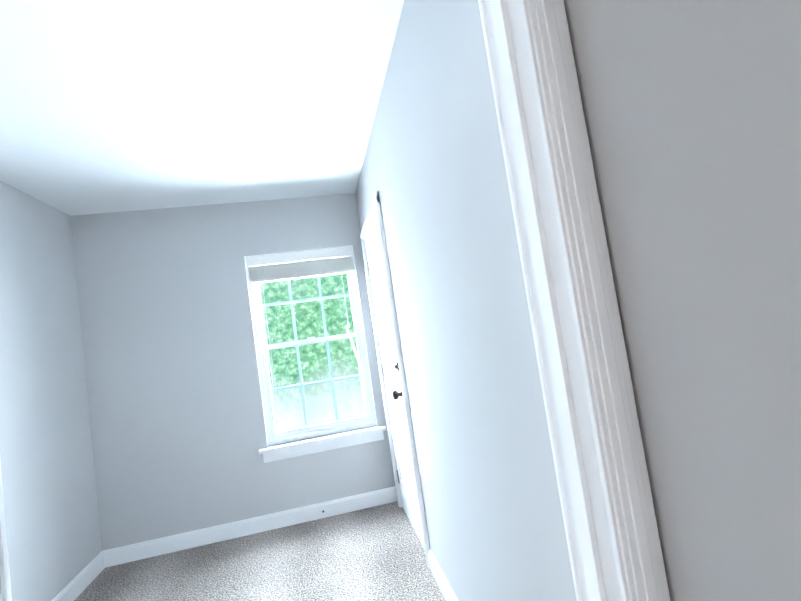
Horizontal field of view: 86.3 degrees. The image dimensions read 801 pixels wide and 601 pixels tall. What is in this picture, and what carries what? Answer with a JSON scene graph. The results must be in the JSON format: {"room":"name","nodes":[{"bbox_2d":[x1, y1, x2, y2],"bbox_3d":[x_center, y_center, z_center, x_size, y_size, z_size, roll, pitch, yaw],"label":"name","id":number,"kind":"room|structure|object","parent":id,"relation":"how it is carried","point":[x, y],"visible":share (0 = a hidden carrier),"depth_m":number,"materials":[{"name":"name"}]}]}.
{"room":"empty bedroom","nodes":[
{"label":"empty bedroom","id":0,"kind":"room"},
{"bbox_2d":[0,181,101,600],"bbox_3d":[-1.988,0.486,1.647,0.120,2.440,2.680,-7,-4,-11],"label":"wall","id":1,"kind":"structure","parent":0,"point":[53,535],"depth_m":2.50,"materials":[{"name":"grey paint"}]},
{"bbox_2d":[51,550,106,600],"bbox_3d":[-1.755,1.627,1.585,0.016,0.110,2.680,-7,-4,-11],"label":"baseboard","id":2,"kind":"structure","parent":1,"relation":"attached to","point":[80,582],"depth_m":2.63,"materials":[{"name":"white wood"}]},
{"bbox_2d":[0,0,403,215],"bbox_3d":[-1.943,-0.915,0.149,4.610,0.120,6.160,-7,-4,-11],"label":"ceiling","id":3,"kind":"structure","parent":0,"point":[108,106],"depth_m":1.88,"materials":[{"name":"paint"}]},
{"bbox_2d":[70,193,394,550],"bbox_3d":[-1.258,0.483,3.229,2.170,2.440,0.140,-7,-4,-11],"label":"wall","id":4,"kind":"structure","parent":0,"point":[178,432],"depth_m":3.11,"materials":[{"name":"grey paint"}]},
{"bbox_2d":[107,486,396,566],"bbox_3d":[-1.004,1.617,3.093,2.020,0.110,0.015,-7,-4,-11],"label":"baseboard","id":5,"kind":"structure","parent":4,"relation":"attached to","point":[200,537],"depth_m":3.07,"materials":[{"name":"white wood"}]},
{"bbox_2d":[244,245,385,462],"bbox_3d":[-0.682,0.376,3.314,0.940,1.543,0.172,-7,-4,-11],"label":"window","id":6,"kind":"structure","parent":4,"relation":"in","point":[343,262],"depth_m":3.31,"materials":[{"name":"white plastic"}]},
{"bbox_2d":[74,501,445,600],"bbox_3d":[-1.576,1.614,-0.015,4.610,0.120,6.160,-7,-4,-11],"label":"floor","id":7,"kind":"structure","parent":0,"point":[375,553],"depth_m":2.58,"materials":[{"name":"carpet"}]},
{"bbox_2d":[355,0,800,600],"bbox_3d":[0.422,0.062,0.514,0.120,2.440,6.160,-7,-4,-11],"label":"wall","id":8,"kind":"structure","parent":0,"point":[691,108],"depth_m":0.59,"materials":[{"name":"grey paint"}]},
{"bbox_2d":[365,214,424,549],"bbox_3d":[-0.040,0.488,2.840,0.167,2.015,0.814,-7,-4,-11],"label":"door leaf","id":9,"kind":"structure","parent":8,"relation":"in","point":[399,429],"depth_m":2.83,"materials":[{"name":"white painted wood"},{"name":"dark bronze metal"}]},
{"bbox_2d":[360,192,429,567],"bbox_3d":[-0.015,0.450,2.843,0.143,2.100,0.940,-7,-4,-11],"label":"door frame","id":10,"kind":"structure","parent":8,"relation":"attached to","point":[375,207],"depth_m":2.43,"materials":[{"name":"white wood"}]},
{"bbox_2d":[428,548,457,600],"bbox_3d":[0.318,1.321,1.495,0.014,0.110,1.665,-7,-4,-11],"label":"baseboard","id":11,"kind":"structure","parent":8,"relation":"attached to","point":[440,578],"depth_m":2.08,"materials":[{"name":"white wood"}]},
{"bbox_3d":[-1.787,0.366,0.265,4.350,2.440,0.120,-7,-4,-11],"label":"wall","id":12,"kind":"structure","parent":0,"visible":0},
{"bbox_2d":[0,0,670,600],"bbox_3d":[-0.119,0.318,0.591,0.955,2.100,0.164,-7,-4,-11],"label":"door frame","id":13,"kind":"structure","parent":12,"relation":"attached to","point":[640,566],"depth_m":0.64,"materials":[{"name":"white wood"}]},
{"label":"outside","id":14,"kind":"structure","parent":0,"visible":0},
{"bbox_2d":[258,257,364,431],"bbox_3d":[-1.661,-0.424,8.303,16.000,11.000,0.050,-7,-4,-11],"label":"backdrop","id":15,"kind":"structure","parent":14,"point":[276,318],"depth_m":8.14,"materials":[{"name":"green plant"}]},
{"bbox_2d":[345,326,366,414],"bbox_3d":[-0.597,2.679,7.828,0.232,4.506,0.165,-7,-4,-11],"label":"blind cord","id":16,"kind":"object","parent":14,"point":[352,344],"depth_m":7.88,"materials":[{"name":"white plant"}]}
]}

